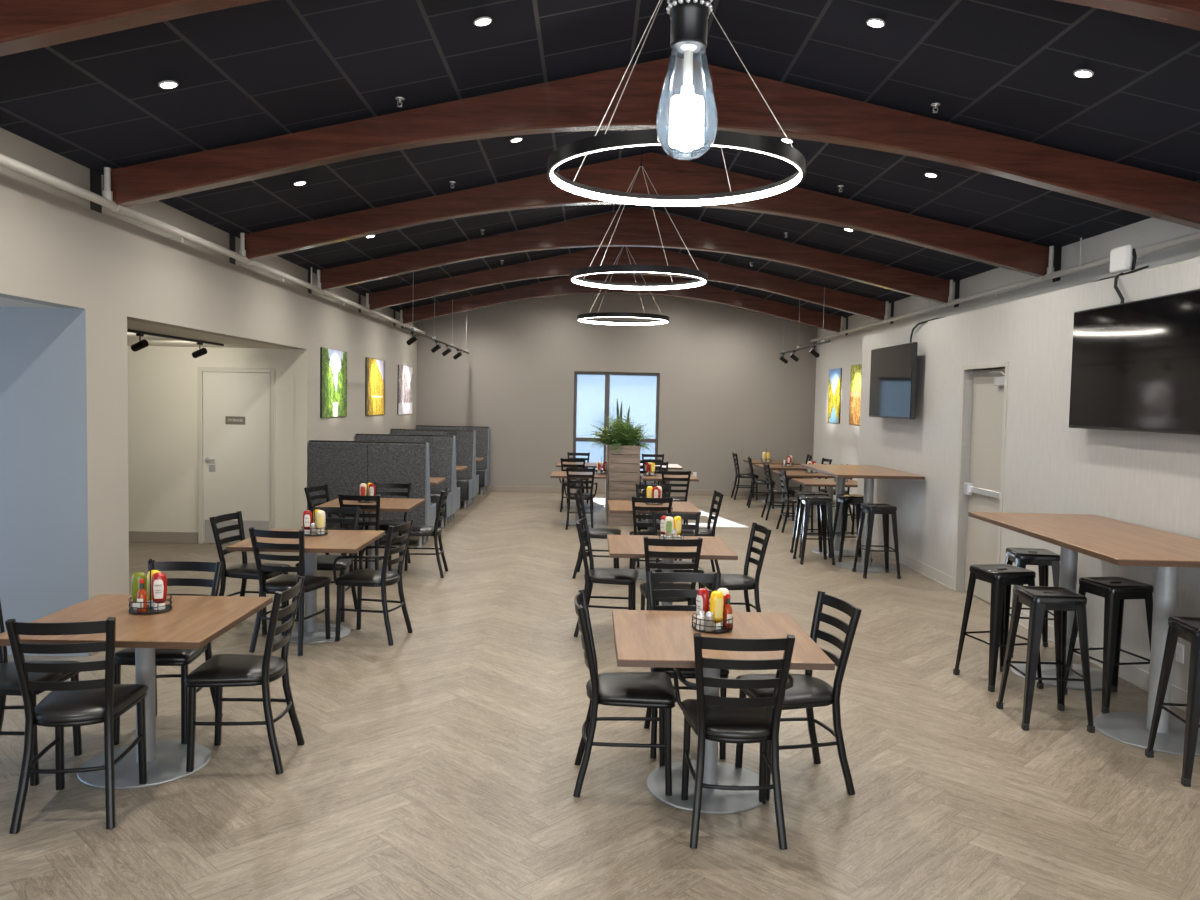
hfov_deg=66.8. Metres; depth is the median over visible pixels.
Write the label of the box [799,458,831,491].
dining chair
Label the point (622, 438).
leafy plant
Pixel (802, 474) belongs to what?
dining table
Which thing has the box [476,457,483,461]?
table
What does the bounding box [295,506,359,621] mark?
dining chair
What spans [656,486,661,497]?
bottle
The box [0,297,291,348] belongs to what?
ceiling
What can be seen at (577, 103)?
ceiling beam
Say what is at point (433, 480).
table
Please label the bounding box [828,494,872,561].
bar stool
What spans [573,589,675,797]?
dining chair
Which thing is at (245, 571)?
dining chair
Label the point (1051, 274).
pipe
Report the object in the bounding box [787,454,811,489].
dining chair
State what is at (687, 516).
dining chair
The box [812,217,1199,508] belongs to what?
wall
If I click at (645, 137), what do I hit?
pendant
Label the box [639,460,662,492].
dining chair
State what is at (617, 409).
snake plant
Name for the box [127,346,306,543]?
wall
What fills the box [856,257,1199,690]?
wall
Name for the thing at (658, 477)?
dining table
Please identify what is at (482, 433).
bench
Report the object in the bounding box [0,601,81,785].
dining chair
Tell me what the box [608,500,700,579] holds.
dining table
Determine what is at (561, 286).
ceiling beam
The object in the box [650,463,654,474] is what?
bottle
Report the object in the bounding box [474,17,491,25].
recessed light
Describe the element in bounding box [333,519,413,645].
dining chair
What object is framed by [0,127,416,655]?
wall
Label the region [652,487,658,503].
ketchup bottle
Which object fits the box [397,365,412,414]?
wall picture
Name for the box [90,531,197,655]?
baseboard
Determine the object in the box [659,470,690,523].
dining chair
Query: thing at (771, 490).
dining chair
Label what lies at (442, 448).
bench
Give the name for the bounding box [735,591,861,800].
dining chair
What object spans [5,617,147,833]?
dining chair
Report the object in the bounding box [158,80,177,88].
recessed light
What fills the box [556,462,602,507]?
dining table
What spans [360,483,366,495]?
bottle
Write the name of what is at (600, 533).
dining chair
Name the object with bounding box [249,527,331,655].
dining chair
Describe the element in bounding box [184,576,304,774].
dining chair
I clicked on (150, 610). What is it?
wire basket
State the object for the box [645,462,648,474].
ketchup bottle
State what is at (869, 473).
bar table
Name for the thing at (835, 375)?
wall picture
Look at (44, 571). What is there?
wall
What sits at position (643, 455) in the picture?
dining chair
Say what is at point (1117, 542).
bar table
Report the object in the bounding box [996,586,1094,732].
bar stool
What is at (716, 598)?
bottle
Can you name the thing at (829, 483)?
dining table
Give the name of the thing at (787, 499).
dining chair
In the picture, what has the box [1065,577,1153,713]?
bar stool
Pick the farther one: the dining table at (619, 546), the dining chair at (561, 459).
the dining chair at (561, 459)
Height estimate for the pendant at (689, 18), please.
2.031 m
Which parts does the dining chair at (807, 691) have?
leg, leg, seat, seat frame, leg, leg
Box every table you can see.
[0,594,272,788]
[226,529,384,643]
[316,498,425,573]
[430,477,444,484]
[456,466,467,470]
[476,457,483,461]
[550,471,605,525]
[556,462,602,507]
[607,535,737,604]
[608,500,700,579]
[612,610,834,813]
[640,463,682,481]
[640,473,698,492]
[743,460,800,501]
[754,464,806,508]
[772,471,833,520]
[791,478,857,534]
[801,464,924,572]
[968,512,1199,755]
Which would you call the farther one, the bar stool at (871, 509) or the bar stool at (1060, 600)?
the bar stool at (871, 509)
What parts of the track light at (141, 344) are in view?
track rail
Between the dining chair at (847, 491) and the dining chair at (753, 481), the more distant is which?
the dining chair at (753, 481)
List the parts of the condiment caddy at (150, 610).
handle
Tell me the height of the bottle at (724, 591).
0.188 m
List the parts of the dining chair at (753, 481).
leg, leg, seat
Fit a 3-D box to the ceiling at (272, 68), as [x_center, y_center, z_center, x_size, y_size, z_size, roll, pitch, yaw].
[0.486,-2.457,7.385,8.370,1.130,22.000,1,3,-1]
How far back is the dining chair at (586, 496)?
13.19 m
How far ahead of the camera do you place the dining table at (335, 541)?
7.06 m
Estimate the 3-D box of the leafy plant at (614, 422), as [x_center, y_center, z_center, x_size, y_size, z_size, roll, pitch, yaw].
[0.297,-0.332,14.001,0.845,0.559,1.023,3,3,26]
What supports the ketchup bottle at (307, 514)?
in the condiment caddy at (325, 533)
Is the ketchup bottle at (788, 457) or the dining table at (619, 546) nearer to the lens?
the dining table at (619, 546)
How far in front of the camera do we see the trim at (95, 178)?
8.87 m
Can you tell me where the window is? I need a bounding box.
[573,371,659,471]
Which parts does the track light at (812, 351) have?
hanging rod, track rail, hanging rod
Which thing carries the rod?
attached to the pipe at (1051, 274)
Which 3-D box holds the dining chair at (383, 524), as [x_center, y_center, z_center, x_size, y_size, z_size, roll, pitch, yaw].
[-2.334,0.833,10.036,0.423,0.914,0.498,1,3,-1]
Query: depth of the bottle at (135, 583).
4.61 m
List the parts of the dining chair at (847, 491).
seat, leg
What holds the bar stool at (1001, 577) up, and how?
on the floor
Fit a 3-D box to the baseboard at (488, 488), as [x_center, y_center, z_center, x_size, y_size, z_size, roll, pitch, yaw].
[0.293,0.831,18.469,8.050,0.115,0.012,1,3,-1]
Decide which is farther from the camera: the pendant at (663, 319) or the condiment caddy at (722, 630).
the pendant at (663, 319)
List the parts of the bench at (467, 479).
backrest, trim, seat, seat, panel, seat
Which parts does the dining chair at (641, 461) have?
seat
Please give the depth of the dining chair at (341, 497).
8.98 m
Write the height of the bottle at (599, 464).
0.188 m
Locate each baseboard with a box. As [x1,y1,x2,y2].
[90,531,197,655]
[479,486,797,496]
[833,500,1187,711]
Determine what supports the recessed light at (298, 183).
in the ceiling at (272, 68)
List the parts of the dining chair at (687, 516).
leg, seat, leg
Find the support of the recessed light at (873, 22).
in the ceiling at (272, 68)
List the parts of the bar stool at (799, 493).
leg, leg, seat, leg, leg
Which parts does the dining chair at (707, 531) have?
seat, leg, leg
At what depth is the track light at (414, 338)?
14.18 m
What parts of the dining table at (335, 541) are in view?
plate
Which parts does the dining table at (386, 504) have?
plate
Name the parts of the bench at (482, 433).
trim, backrest, seat, seat, panel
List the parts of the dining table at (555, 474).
plate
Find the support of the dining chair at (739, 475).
on the floor
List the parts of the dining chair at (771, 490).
leg, leg, seat, leg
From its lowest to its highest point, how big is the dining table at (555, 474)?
0.755 m
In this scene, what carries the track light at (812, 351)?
hanging from the ceiling at (272, 68)
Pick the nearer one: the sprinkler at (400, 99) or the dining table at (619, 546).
the sprinkler at (400, 99)
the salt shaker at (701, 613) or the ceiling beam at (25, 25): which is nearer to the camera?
the ceiling beam at (25, 25)
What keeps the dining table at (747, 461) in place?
on the floor
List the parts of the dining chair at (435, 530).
leg, seat, seat frame, leg, leg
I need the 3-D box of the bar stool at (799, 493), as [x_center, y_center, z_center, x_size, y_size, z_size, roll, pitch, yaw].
[2.640,0.923,11.335,0.410,0.785,0.410,1,3,-5]
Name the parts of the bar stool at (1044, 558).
leg, leg, seat, leg, leg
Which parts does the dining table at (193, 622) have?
plate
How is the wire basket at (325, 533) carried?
on the condiment caddy at (325, 533)
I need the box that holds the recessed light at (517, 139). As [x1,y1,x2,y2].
[510,137,522,141]
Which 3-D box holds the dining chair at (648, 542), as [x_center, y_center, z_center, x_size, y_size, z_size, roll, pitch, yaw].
[0.511,1.067,6.731,0.423,0.914,0.498,1,3,-1]
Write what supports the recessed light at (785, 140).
in the ceiling at (272, 68)
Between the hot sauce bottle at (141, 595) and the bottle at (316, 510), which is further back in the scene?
the bottle at (316, 510)
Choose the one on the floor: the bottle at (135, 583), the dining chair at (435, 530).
the dining chair at (435, 530)
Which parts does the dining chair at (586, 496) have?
leg, seat, leg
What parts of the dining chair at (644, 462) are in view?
leg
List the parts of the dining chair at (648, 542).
leg, leg, seat frame, seat, leg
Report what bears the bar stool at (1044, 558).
on the floor
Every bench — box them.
[308,440,435,546]
[355,434,459,527]
[390,429,478,508]
[416,425,489,494]
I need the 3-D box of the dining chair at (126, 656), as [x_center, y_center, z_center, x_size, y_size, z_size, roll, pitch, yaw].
[-2.381,1.101,5.022,0.423,0.914,0.498,1,3,-1]
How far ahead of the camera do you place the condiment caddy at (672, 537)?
7.32 m
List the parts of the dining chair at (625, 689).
leg, leg, seat, seat frame, leg, leg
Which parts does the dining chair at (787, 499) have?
leg, leg, seat, leg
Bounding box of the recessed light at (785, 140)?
[781,138,792,142]
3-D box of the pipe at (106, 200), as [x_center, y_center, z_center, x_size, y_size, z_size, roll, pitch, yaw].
[-3.460,-1.851,7.410,0.172,0.311,21.670,1,3,-1]
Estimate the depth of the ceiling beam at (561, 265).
13.64 m
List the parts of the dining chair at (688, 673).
leg, leg, seat, seat frame, leg, leg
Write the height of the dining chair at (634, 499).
0.914 m
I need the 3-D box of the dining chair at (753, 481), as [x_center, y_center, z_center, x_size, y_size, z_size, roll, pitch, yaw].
[2.925,0.590,16.551,0.498,0.914,0.423,1,3,5]
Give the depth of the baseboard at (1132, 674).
6.99 m
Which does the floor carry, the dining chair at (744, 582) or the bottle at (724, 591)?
the dining chair at (744, 582)
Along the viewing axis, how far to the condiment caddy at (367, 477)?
9.61 m
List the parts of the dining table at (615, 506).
plate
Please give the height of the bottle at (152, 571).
0.188 m
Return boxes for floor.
[0,491,1199,899]
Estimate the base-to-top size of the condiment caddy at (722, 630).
0.262 m
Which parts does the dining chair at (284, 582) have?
leg, leg, seat frame, seat, leg, leg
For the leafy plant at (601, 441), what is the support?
in the planter box
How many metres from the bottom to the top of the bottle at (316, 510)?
0.188 m
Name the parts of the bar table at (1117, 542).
plate, plate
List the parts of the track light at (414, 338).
hanging rod, track rail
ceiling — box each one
[0,0,1199,317]
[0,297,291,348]
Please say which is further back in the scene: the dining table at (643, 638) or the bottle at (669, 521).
the bottle at (669, 521)
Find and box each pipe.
[0,154,424,333]
[810,231,1199,342]
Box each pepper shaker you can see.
[310,523,315,534]
[705,611,713,631]
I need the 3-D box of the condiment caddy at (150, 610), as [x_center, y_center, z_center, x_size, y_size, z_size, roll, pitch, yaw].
[-2.293,0.684,4.639,0.204,0.262,0.204,1,3,-1]
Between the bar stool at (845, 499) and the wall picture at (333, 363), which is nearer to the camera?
the bar stool at (845, 499)
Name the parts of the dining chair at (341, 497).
leg, leg, leg, seat, leg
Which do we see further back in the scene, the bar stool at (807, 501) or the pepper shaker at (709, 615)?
the bar stool at (807, 501)
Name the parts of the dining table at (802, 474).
plate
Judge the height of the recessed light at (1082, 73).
0.027 m
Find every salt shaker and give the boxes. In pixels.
[671,529,676,538]
[696,610,704,629]
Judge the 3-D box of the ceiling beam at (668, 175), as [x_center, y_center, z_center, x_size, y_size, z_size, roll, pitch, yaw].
[0.467,-2.314,8.852,7.830,1.113,0.135,1,3,-1]
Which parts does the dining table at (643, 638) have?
plate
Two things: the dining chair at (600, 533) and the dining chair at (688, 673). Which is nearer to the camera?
the dining chair at (688, 673)
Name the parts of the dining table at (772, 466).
plate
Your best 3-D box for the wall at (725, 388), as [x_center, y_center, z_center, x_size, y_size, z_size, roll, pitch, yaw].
[0.334,-1.264,18.463,8.350,4.300,0.200,1,3,-1]
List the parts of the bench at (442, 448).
backrest, trim, seat, seat, panel, seat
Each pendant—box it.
[547,0,804,205]
[570,146,707,289]
[577,247,668,324]
[656,0,717,159]
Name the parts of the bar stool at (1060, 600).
leg, leg, seat, leg, leg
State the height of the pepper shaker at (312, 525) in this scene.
0.092 m
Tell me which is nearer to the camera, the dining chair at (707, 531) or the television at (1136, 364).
the television at (1136, 364)
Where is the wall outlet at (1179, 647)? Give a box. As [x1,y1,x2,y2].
[1176,642,1184,663]
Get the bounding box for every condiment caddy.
[128,559,172,613]
[301,501,327,535]
[358,477,376,501]
[643,458,656,475]
[659,507,683,538]
[692,575,732,632]
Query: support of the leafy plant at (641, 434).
in the planter box
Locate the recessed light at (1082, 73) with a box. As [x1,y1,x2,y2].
[1073,69,1093,77]
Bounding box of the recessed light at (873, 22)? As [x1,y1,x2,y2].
[866,18,884,27]
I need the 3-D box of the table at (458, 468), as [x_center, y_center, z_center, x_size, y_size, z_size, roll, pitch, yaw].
[-2.942,0.644,14.845,1.450,0.745,0.740,1,3,-1]
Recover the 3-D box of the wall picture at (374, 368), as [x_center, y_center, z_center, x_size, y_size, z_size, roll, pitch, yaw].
[-3.644,-1.022,14.779,0.019,0.910,1.300,1,3,-1]
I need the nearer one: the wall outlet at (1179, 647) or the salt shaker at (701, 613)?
the salt shaker at (701, 613)
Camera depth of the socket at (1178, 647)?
5.78 m
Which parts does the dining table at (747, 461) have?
plate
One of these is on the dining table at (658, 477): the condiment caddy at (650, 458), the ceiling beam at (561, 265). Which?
the condiment caddy at (650, 458)
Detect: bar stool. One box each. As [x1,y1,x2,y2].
[790,491,831,557]
[793,495,834,564]
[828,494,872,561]
[852,503,900,578]
[953,564,1043,691]
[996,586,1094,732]
[1005,547,1059,657]
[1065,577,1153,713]
[1145,616,1199,786]
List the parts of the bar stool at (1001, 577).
leg, leg, seat, leg, leg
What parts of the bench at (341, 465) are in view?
trim, leg, leg, panel, seat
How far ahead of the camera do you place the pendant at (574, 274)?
7.80 m
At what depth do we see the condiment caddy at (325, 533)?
7.24 m
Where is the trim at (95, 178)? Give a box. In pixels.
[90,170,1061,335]
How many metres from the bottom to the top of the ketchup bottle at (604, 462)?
0.188 m
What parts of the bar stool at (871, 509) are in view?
leg, leg, seat, leg, leg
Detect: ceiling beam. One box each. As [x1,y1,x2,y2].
[0,0,1199,56]
[111,57,1199,229]
[245,152,1048,276]
[320,207,949,303]
[369,247,885,320]
[402,274,840,332]
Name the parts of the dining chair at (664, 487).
leg, seat, leg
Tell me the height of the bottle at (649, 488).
0.188 m
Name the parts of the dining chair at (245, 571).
leg, leg, seat frame, seat, leg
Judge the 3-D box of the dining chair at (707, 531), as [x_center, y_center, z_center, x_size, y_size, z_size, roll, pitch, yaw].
[1.068,0.909,9.896,0.498,0.914,0.423,1,3,-3]
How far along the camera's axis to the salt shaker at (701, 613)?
4.44 m
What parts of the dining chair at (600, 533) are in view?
leg, leg, seat, seat frame, leg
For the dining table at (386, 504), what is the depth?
9.54 m
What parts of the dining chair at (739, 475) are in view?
leg, leg, seat, leg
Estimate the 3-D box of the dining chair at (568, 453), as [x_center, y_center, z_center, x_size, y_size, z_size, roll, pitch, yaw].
[-0.406,0.510,16.799,0.423,0.914,0.498,1,3,-1]
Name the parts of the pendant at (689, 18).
glass stem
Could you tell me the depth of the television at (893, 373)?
10.83 m
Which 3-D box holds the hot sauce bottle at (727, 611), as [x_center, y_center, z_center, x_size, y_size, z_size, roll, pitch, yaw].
[0.632,0.794,4.496,0.046,0.167,0.046,-1,4,-31]
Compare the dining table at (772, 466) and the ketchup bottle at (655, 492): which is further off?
the dining table at (772, 466)
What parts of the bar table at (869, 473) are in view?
plate, plate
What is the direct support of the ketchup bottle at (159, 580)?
in the condiment caddy at (150, 610)
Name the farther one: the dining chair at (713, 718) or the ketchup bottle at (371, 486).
the ketchup bottle at (371, 486)
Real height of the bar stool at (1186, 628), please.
0.785 m
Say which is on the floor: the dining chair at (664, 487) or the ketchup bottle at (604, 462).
the dining chair at (664, 487)
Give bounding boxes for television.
[869,317,943,418]
[1069,273,1199,434]
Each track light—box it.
[127,329,223,357]
[401,272,469,358]
[779,287,830,363]
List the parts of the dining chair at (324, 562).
leg, seat, seat frame, leg, leg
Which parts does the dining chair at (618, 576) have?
leg, leg, seat, seat frame, leg, leg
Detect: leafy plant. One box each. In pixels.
[586,421,612,447]
[594,413,644,445]
[601,417,653,452]
[633,425,656,449]
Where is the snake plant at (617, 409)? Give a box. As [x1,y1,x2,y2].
[616,400,629,421]
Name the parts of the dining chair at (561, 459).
leg, leg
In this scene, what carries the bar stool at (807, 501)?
on the floor
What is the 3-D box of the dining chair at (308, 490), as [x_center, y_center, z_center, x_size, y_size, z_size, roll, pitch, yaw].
[-2.830,0.843,9.678,0.498,0.914,0.507,2,3,14]
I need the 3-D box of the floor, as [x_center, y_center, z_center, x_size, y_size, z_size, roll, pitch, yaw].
[-1.118,1.502,7.580,11.500,0.120,22.200,1,3,-1]
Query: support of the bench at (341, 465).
on the floor
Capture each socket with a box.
[670,0,709,53]
[1177,646,1180,659]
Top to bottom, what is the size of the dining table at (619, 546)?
0.755 m
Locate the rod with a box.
[1079,238,1081,266]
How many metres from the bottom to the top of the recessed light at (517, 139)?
0.028 m
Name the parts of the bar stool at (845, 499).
leg, leg, seat, leg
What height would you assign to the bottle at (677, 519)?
0.188 m
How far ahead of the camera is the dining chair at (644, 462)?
14.78 m
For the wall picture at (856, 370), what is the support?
attached to the wall at (839, 443)
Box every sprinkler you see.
[395,97,404,107]
[931,103,939,112]
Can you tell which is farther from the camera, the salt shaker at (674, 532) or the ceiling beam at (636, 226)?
the ceiling beam at (636, 226)
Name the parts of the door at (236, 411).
lock plate, kick plate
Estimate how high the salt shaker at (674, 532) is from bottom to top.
0.092 m
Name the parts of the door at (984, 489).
closer arm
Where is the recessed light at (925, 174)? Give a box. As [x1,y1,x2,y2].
[924,173,937,176]
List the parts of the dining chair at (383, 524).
leg, seat, leg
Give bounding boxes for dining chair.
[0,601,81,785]
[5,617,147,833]
[114,560,223,744]
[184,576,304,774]
[209,511,290,634]
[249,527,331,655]
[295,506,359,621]
[304,484,364,568]
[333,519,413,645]
[338,493,391,576]
[365,482,411,568]
[398,487,448,577]
[559,458,586,511]
[563,467,597,529]
[567,452,589,503]
[572,489,620,578]
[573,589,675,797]
[574,517,637,636]
[629,496,672,568]
[635,484,670,567]
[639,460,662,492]
[640,536,702,609]
[641,454,664,497]
[642,461,668,519]
[644,571,728,759]
[652,512,703,605]
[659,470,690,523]
[673,633,794,849]
[674,490,723,572]
[701,522,771,611]
[731,452,758,499]
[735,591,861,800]
[746,457,774,508]
[761,463,795,520]
[776,469,812,532]
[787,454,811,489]
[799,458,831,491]
[819,464,851,520]
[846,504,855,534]
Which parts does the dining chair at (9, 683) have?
leg, leg, seat, seat frame, leg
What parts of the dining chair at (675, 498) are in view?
leg, seat, leg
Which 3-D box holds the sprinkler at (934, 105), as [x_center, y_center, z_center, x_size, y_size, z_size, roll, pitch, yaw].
[2.254,-2.294,6.110,0.064,0.054,0.064,1,3,-1]
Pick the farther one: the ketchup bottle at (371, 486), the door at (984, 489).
the ketchup bottle at (371, 486)
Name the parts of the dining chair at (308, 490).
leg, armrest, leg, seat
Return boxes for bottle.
[131,572,146,609]
[137,579,146,612]
[147,570,159,606]
[152,572,166,609]
[303,510,311,533]
[313,509,319,532]
[316,510,325,533]
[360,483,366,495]
[369,484,374,495]
[597,461,601,472]
[603,461,606,472]
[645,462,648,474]
[646,486,652,497]
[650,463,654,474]
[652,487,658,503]
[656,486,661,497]
[660,515,667,538]
[665,517,673,538]
[674,516,681,538]
[696,588,708,616]
[710,591,723,629]
[717,588,728,625]
[723,594,732,627]
[762,452,765,461]
[766,452,769,461]
[786,456,789,465]
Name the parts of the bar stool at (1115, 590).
leg, leg, seat, leg, leg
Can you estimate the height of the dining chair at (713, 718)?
0.914 m
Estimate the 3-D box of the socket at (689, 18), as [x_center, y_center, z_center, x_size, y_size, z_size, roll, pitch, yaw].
[0.092,-0.463,0.927,0.041,0.103,0.041,1,3,-1]
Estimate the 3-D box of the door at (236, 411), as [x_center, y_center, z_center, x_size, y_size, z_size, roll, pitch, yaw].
[-4.497,0.082,11.239,0.945,2.190,0.069,1,3,-1]
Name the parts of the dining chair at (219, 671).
leg, leg, seat, seat frame, leg, leg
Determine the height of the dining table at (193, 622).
0.755 m
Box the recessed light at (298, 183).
[293,181,305,185]
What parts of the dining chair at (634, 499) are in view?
leg, leg, seat, leg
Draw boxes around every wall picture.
[320,347,346,417]
[365,357,384,415]
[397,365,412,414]
[827,368,841,423]
[849,364,861,424]
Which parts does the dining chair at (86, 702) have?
leg, leg, seat, seat frame, leg, leg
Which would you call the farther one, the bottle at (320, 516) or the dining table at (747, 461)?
the dining table at (747, 461)
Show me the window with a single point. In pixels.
(607, 374)
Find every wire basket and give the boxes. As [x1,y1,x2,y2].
[128,594,172,613]
[301,525,327,535]
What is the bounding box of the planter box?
[605,444,640,525]
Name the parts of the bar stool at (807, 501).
leg, leg, seat, leg, leg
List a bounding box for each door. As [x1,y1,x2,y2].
[198,367,274,543]
[953,361,1008,602]
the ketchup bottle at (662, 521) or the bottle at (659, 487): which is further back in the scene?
the bottle at (659, 487)
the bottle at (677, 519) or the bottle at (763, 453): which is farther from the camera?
the bottle at (763, 453)
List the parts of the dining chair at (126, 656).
leg, leg, seat frame, seat, leg, leg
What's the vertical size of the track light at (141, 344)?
0.190 m
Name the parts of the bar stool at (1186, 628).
leg, seat, leg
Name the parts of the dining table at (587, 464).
plate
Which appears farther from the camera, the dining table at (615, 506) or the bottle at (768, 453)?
the bottle at (768, 453)
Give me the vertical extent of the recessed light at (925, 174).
0.027 m
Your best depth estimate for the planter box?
13.65 m
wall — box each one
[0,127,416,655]
[0,307,88,655]
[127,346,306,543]
[416,293,816,491]
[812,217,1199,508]
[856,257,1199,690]
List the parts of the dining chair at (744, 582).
seat frame, seat, leg, leg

